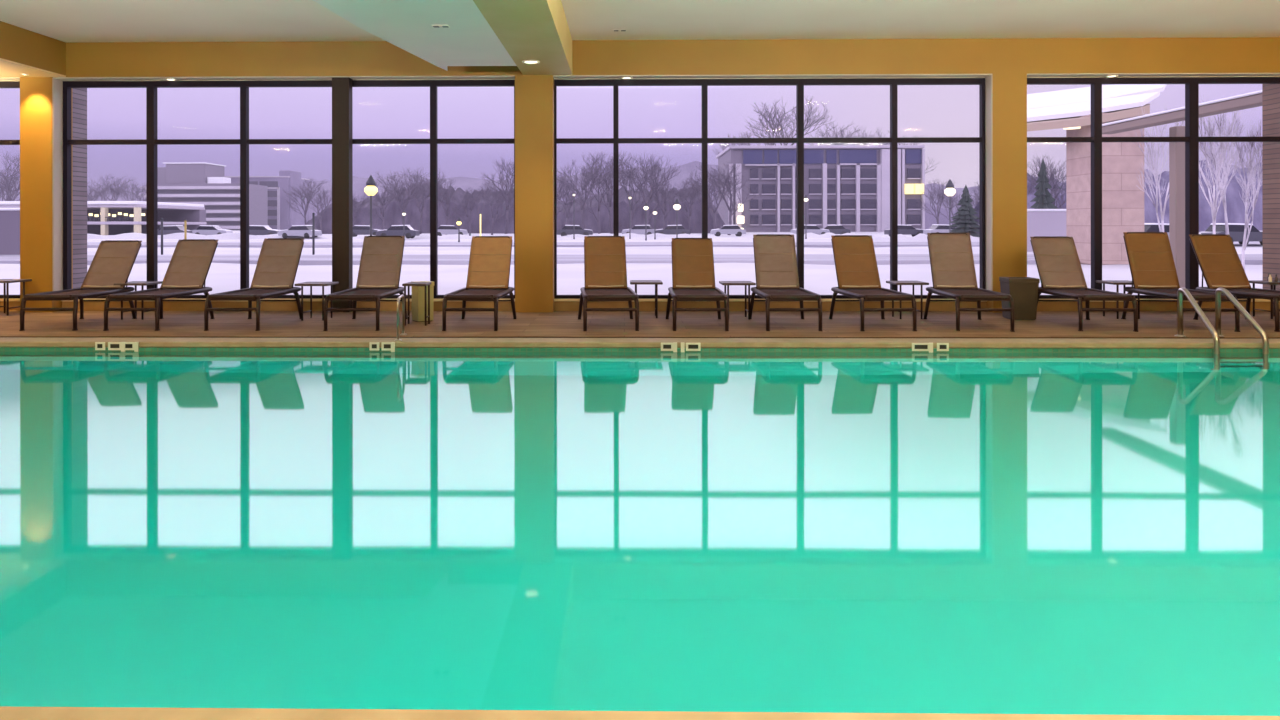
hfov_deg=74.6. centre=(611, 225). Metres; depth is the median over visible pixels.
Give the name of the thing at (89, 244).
road
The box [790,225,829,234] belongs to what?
parked car
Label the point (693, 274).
lounger
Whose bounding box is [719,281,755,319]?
side table
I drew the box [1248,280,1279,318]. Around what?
side table
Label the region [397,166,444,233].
bare tree
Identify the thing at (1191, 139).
window
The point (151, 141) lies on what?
window
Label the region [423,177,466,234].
bare tree
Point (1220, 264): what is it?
lounger
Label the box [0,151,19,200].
bare tree
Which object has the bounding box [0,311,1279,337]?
floor
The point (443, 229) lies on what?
parked car
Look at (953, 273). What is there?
lounger
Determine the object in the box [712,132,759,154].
bare tree
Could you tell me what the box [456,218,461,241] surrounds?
street lamp
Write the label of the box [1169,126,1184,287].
post
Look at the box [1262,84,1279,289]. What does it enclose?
wall
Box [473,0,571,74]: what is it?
beam
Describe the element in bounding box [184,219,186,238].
post
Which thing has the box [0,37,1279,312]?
wall
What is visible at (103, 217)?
parking garage
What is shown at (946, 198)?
bare tree
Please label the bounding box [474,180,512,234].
bare tree
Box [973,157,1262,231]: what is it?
hill
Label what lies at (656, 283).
side table
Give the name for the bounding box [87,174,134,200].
bare tree
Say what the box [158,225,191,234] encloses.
parked car
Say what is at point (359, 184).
hill
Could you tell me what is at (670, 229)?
parked car
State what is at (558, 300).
trim
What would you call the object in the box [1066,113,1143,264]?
stone pillar
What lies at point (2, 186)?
bare tree
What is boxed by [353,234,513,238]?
snow bank
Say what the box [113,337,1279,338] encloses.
trim
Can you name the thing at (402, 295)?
grab rail
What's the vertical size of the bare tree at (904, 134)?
24.623 m
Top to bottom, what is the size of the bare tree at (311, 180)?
11.588 m
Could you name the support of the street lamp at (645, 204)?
on the ground
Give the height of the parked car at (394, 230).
1.492 m
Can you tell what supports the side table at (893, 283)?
on the floor
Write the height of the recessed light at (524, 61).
0.012 m
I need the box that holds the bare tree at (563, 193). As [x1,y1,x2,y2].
[557,177,591,224]
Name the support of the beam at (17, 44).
attached to the wall at (1009, 61)
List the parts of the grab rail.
rail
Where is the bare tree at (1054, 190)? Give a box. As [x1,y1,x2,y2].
[1031,173,1065,208]
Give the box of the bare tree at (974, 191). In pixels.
[959,187,978,207]
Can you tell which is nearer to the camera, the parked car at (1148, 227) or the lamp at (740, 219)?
the parked car at (1148, 227)
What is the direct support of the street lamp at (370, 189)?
on the ground
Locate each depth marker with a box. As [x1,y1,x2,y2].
[95,342,138,351]
[369,342,394,351]
[661,342,700,351]
[912,343,948,352]
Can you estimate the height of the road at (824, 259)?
0.230 m
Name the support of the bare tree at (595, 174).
on the ground
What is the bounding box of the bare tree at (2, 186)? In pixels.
[0,170,18,200]
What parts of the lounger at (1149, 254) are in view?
leg, frame, backrest, frame, seat, leg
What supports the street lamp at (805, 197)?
on the ground
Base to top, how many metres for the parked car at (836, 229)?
1.492 m
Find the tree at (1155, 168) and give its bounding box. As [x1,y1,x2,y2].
[1133,102,1184,231]
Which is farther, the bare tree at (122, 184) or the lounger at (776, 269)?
the bare tree at (122, 184)
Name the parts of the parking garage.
railing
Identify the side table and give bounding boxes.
[0,279,31,315]
[113,281,162,319]
[295,282,338,320]
[402,282,430,325]
[630,280,662,317]
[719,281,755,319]
[886,281,928,318]
[1096,280,1139,318]
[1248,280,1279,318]
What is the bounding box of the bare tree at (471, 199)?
[450,187,485,235]
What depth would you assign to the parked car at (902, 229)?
98.64 m
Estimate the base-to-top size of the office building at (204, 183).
28.247 m
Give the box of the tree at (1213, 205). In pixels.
[1176,110,1247,233]
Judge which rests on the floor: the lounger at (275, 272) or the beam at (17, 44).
the lounger at (275, 272)
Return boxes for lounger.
[19,240,141,330]
[103,239,217,330]
[204,238,303,330]
[323,236,407,330]
[442,236,516,330]
[578,236,638,330]
[666,238,728,330]
[750,234,821,330]
[829,235,916,330]
[923,233,1014,331]
[1030,236,1137,331]
[1121,232,1239,331]
[1189,234,1279,331]
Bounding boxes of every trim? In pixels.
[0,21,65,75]
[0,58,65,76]
[0,73,1279,80]
[0,299,1279,301]
[0,348,1279,352]
[52,75,992,290]
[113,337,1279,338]
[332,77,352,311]
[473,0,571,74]
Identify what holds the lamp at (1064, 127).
attached to the entrance canopy
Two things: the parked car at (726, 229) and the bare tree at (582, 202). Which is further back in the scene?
the bare tree at (582, 202)
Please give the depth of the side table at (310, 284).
11.14 m
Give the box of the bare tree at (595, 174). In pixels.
[565,160,622,233]
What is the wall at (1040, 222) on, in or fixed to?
on the ground
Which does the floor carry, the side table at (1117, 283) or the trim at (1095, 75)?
the side table at (1117, 283)
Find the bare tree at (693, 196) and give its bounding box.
[668,178,711,233]
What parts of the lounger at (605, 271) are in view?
leg, leg, backrest, frame, seat, frame, leg, leg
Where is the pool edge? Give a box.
[0,337,1279,719]
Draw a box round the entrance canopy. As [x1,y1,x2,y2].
[1027,84,1261,133]
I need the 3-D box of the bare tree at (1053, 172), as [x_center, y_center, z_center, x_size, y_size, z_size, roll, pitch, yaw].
[49.685,-3.327,94.314,8.183,9.390,7.728,0,0,7]
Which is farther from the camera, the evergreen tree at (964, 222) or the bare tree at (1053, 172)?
the bare tree at (1053, 172)
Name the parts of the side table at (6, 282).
leg, leg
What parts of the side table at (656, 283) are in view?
leg, leg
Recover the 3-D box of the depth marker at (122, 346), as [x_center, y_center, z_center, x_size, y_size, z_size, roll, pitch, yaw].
[-5.346,1.304,9.070,0.470,0.102,0.017,0,0,1]
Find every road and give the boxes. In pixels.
[0,254,1262,264]
[87,242,1261,247]
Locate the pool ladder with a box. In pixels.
[1174,288,1268,353]
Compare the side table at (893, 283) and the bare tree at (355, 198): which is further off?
the bare tree at (355, 198)
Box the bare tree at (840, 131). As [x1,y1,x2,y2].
[806,121,862,144]
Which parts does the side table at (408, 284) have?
leg, leg, leg, leg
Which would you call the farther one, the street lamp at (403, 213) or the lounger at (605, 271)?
the street lamp at (403, 213)
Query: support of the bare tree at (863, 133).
on the hill at (930, 219)
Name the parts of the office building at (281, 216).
trim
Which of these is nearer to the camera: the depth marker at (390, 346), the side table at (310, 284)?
the depth marker at (390, 346)
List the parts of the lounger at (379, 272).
leg, leg, frame, seat, leg, backrest, frame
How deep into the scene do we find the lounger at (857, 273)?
11.17 m
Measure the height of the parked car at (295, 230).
1.492 m
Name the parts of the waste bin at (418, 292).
lid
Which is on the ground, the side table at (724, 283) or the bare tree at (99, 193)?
the bare tree at (99, 193)
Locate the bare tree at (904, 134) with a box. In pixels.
[875,134,935,172]
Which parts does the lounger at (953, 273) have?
leg, backrest, frame, leg, frame, seat, leg, leg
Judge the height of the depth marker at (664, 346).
0.102 m
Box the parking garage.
[0,201,206,234]
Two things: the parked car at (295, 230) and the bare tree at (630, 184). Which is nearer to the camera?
the parked car at (295, 230)
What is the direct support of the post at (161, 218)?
on the ground
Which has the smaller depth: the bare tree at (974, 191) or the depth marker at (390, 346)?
the depth marker at (390, 346)
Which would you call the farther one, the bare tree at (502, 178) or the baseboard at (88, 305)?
the bare tree at (502, 178)
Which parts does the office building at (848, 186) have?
sill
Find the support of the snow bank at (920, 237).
on the ground
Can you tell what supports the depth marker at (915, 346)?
attached to the pool edge
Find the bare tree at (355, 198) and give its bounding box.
[353,192,369,226]
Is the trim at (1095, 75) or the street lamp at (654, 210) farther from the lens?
the street lamp at (654, 210)
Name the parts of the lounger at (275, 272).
leg, leg, seat, frame, leg, backrest, frame, leg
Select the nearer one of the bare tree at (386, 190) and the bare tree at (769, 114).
the bare tree at (386, 190)
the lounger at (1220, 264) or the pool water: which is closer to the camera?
the pool water
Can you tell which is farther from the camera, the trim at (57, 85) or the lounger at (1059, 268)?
the trim at (57, 85)
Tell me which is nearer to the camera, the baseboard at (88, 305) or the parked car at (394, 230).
the baseboard at (88, 305)
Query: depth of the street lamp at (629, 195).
89.97 m
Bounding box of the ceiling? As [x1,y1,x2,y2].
[0,0,1279,41]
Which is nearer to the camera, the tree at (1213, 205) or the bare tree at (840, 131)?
the tree at (1213, 205)
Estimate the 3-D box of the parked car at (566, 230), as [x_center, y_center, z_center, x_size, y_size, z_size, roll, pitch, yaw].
[-4.496,0.601,102.077,4.400,1.492,1.760,0,0,1]
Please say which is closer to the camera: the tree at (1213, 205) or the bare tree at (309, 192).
the tree at (1213, 205)
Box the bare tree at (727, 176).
[695,161,757,234]
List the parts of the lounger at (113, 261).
leg, leg, seat, frame, leg, frame, backrest, leg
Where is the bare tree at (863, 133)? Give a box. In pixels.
[843,129,889,144]
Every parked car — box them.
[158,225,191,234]
[191,225,232,234]
[249,225,279,234]
[278,225,321,237]
[353,225,378,236]
[376,225,419,238]
[438,225,467,235]
[557,225,592,235]
[622,225,653,234]
[656,225,689,234]
[710,225,745,235]
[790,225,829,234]
[824,225,850,234]
[884,224,923,236]
[923,224,954,234]
[1144,223,1200,236]
[1199,223,1262,245]
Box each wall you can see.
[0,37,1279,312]
[0,208,19,254]
[73,88,86,288]
[1027,209,1065,250]
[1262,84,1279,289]
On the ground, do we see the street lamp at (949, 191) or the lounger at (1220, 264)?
the street lamp at (949, 191)
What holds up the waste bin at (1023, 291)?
on the floor
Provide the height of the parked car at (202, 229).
1.492 m
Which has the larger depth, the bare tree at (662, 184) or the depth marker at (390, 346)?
the bare tree at (662, 184)
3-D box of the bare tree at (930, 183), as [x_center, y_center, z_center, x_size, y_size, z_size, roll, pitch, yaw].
[57.747,-3.616,149.119,7.667,9.936,8.296,0,0,2]
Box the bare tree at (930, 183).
[915,179,954,223]
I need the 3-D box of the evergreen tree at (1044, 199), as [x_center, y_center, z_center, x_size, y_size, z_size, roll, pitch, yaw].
[35.727,-2.142,69.587,2.878,7.009,2.922,0,0,-33]
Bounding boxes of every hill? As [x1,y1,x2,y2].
[0,161,978,219]
[712,195,956,229]
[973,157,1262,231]
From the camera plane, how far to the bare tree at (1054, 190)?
99.09 m
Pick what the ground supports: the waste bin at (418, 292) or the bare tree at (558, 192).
the bare tree at (558, 192)
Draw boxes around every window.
[0,81,19,298]
[63,80,514,298]
[554,78,985,298]
[1027,77,1279,298]
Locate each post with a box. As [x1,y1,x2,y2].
[161,218,162,254]
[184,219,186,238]
[312,213,314,254]
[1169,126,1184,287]
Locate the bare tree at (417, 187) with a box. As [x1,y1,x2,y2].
[375,170,426,224]
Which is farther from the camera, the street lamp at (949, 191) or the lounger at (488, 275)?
the street lamp at (949, 191)
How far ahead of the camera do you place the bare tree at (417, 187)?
140.03 m
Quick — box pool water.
[0,351,1279,715]
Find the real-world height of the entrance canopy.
4.736 m
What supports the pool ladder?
attached to the floor
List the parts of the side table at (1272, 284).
leg, leg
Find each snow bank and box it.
[87,233,329,238]
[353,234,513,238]
[557,233,719,237]
[787,232,873,237]
[872,233,978,241]
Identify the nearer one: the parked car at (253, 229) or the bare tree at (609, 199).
the parked car at (253, 229)
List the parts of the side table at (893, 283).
leg, leg, leg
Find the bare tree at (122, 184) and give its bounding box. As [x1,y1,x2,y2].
[112,179,165,201]
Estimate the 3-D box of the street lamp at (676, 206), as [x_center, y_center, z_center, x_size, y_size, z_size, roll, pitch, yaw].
[6.183,-0.624,79.918,0.720,4.036,0.702,0,0,1]
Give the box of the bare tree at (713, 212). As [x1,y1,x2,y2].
[685,169,745,228]
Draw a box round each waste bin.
[411,281,433,321]
[999,277,1039,319]
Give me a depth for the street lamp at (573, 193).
90.06 m
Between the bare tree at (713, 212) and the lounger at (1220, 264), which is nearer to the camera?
the lounger at (1220, 264)
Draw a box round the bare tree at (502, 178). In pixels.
[480,158,513,233]
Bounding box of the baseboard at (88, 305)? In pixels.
[0,301,1279,310]
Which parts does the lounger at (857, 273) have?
leg, backrest, frame, leg, frame, seat, leg, leg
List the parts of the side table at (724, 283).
leg, leg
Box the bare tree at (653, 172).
[606,154,692,234]
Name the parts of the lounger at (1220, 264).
leg, backrest, frame, frame, leg, seat, leg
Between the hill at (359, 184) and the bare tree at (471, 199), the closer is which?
the bare tree at (471, 199)
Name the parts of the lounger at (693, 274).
leg, leg, backrest, frame, seat, frame, leg, leg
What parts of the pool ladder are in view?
rail, rail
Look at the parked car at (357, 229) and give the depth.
103.66 m
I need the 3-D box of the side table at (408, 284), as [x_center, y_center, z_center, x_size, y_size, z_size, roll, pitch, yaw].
[-2.473,0.988,10.657,0.300,0.530,0.300,0,0,1]
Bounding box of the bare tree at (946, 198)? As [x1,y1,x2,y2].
[933,189,975,223]
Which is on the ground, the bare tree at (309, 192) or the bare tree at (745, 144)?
the bare tree at (309, 192)
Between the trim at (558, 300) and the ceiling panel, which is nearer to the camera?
the ceiling panel
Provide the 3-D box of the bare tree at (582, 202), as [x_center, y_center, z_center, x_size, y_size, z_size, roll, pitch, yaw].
[-4.825,-5.457,140.252,12.632,13.757,11.673,0,0,-21]
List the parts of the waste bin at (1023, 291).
lid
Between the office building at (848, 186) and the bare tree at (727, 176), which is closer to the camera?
the bare tree at (727, 176)
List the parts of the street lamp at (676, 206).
lamp globe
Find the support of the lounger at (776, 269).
on the floor
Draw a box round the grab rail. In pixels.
[394,294,406,340]
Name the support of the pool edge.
on the basin
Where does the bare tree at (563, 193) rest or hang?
on the ground
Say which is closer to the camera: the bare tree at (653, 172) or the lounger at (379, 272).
the lounger at (379, 272)
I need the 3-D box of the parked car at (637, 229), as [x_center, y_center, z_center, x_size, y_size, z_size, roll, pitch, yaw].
[3.533,0.592,105.960,4.400,1.492,1.760,0,0,12]
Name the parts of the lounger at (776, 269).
leg, leg, backrest, frame, seat, frame, leg, leg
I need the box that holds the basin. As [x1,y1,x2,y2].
[0,347,988,348]
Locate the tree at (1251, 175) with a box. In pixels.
[1232,120,1261,270]
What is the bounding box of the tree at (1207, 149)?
[1199,95,1244,234]
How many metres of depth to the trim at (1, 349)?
9.00 m
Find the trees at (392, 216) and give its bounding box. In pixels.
[306,183,724,233]
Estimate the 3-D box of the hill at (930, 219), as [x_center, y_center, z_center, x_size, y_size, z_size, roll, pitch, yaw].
[63.490,-8.645,260.097,75.276,21.658,58.000,0,0,1]
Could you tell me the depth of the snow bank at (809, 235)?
99.03 m
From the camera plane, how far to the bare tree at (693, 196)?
149.61 m
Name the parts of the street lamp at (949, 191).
lamp globe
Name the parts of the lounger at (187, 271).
leg, seat, leg, frame, leg, backrest, frame, leg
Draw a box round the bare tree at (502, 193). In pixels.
[492,182,513,205]
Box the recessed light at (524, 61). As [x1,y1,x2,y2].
[522,60,539,63]
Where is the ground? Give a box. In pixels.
[0,230,1262,294]
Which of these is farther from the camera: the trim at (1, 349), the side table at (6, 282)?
the side table at (6, 282)
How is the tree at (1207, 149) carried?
on the ground
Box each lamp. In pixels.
[364,175,377,235]
[402,210,405,238]
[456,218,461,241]
[573,193,574,238]
[629,195,630,238]
[643,203,647,240]
[653,208,656,238]
[673,199,680,237]
[737,216,743,223]
[738,204,742,211]
[804,195,807,238]
[944,179,955,232]
[1063,126,1080,129]
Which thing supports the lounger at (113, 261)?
on the floor
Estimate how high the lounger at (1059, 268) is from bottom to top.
1.101 m
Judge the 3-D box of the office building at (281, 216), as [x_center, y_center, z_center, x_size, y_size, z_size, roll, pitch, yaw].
[-142.399,-10.220,342.974,30.641,23.538,23.300,0,0,1]
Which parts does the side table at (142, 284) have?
leg, leg, leg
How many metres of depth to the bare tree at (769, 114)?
241.01 m
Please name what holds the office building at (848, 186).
on the ground
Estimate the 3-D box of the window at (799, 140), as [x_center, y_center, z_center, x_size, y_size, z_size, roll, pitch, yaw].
[2.306,-0.547,12.383,6.314,3.230,0.100,0,0,1]
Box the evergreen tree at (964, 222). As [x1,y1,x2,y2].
[949,185,978,236]
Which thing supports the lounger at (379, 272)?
on the floor
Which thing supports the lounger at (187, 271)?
on the floor
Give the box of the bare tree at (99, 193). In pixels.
[87,179,116,200]
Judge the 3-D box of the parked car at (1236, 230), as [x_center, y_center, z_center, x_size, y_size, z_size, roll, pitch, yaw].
[41.157,0.553,55.403,4.400,1.492,1.760,0,0,-8]
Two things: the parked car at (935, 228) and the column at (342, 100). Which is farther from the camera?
the parked car at (935, 228)
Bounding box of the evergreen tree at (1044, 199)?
[1030,159,1058,208]
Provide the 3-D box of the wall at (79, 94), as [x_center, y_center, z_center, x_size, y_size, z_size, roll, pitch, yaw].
[-8.583,-0.766,13.037,0.639,4.350,0.380,0,0,1]
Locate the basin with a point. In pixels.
(0, 347)
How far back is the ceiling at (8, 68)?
11.83 m
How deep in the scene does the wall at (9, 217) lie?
39.42 m
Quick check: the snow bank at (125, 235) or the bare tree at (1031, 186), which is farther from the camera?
the bare tree at (1031, 186)
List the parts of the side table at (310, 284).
leg, leg, leg, leg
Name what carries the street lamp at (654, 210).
on the ground
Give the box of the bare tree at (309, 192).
[300,187,331,233]
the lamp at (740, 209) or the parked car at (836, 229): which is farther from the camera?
the lamp at (740, 209)
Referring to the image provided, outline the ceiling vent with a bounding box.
[432,25,449,27]
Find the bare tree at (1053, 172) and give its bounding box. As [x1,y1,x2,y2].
[1027,154,1065,208]
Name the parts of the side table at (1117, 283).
leg, leg, leg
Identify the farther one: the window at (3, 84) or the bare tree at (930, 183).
the bare tree at (930, 183)
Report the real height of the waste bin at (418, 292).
0.520 m
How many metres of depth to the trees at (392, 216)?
163.11 m
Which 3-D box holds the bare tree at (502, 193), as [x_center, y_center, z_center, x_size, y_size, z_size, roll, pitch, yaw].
[-13.043,-2.573,120.347,8.074,7.992,7.461,0,0,14]
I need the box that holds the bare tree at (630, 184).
[607,154,662,228]
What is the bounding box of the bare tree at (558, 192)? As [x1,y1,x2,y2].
[557,175,582,214]
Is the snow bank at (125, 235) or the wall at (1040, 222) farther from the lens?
the snow bank at (125, 235)
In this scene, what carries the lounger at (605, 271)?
on the floor
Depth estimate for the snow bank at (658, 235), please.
99.33 m
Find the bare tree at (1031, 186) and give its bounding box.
[1027,177,1035,194]
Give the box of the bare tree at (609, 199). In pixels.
[578,150,636,233]
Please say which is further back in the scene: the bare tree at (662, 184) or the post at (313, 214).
the bare tree at (662, 184)
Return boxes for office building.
[139,162,267,229]
[224,171,309,229]
[716,145,924,231]
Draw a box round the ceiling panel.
[313,0,516,69]
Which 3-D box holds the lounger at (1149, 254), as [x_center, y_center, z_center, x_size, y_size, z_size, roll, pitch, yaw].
[7.110,0.662,10.607,0.743,1.162,1.482,0,0,6]
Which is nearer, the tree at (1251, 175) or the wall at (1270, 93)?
the wall at (1270, 93)
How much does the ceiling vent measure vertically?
0.011 m
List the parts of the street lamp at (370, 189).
lamp globe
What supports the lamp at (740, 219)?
attached to the office building at (848, 186)
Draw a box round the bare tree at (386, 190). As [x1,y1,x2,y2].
[363,180,405,229]
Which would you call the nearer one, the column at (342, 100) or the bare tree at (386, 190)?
the column at (342, 100)
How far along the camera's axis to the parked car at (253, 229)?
99.76 m
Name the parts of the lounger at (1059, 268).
backrest, frame, leg, seat, frame, leg, leg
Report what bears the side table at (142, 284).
on the floor
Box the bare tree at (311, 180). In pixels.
[282,178,325,224]
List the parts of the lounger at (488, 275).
leg, leg, frame, seat, backrest, frame, leg, leg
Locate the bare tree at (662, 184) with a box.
[636,174,681,228]
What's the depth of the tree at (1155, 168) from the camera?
26.88 m
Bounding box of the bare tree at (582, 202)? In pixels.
[557,152,612,228]
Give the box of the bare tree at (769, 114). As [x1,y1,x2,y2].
[743,96,835,145]

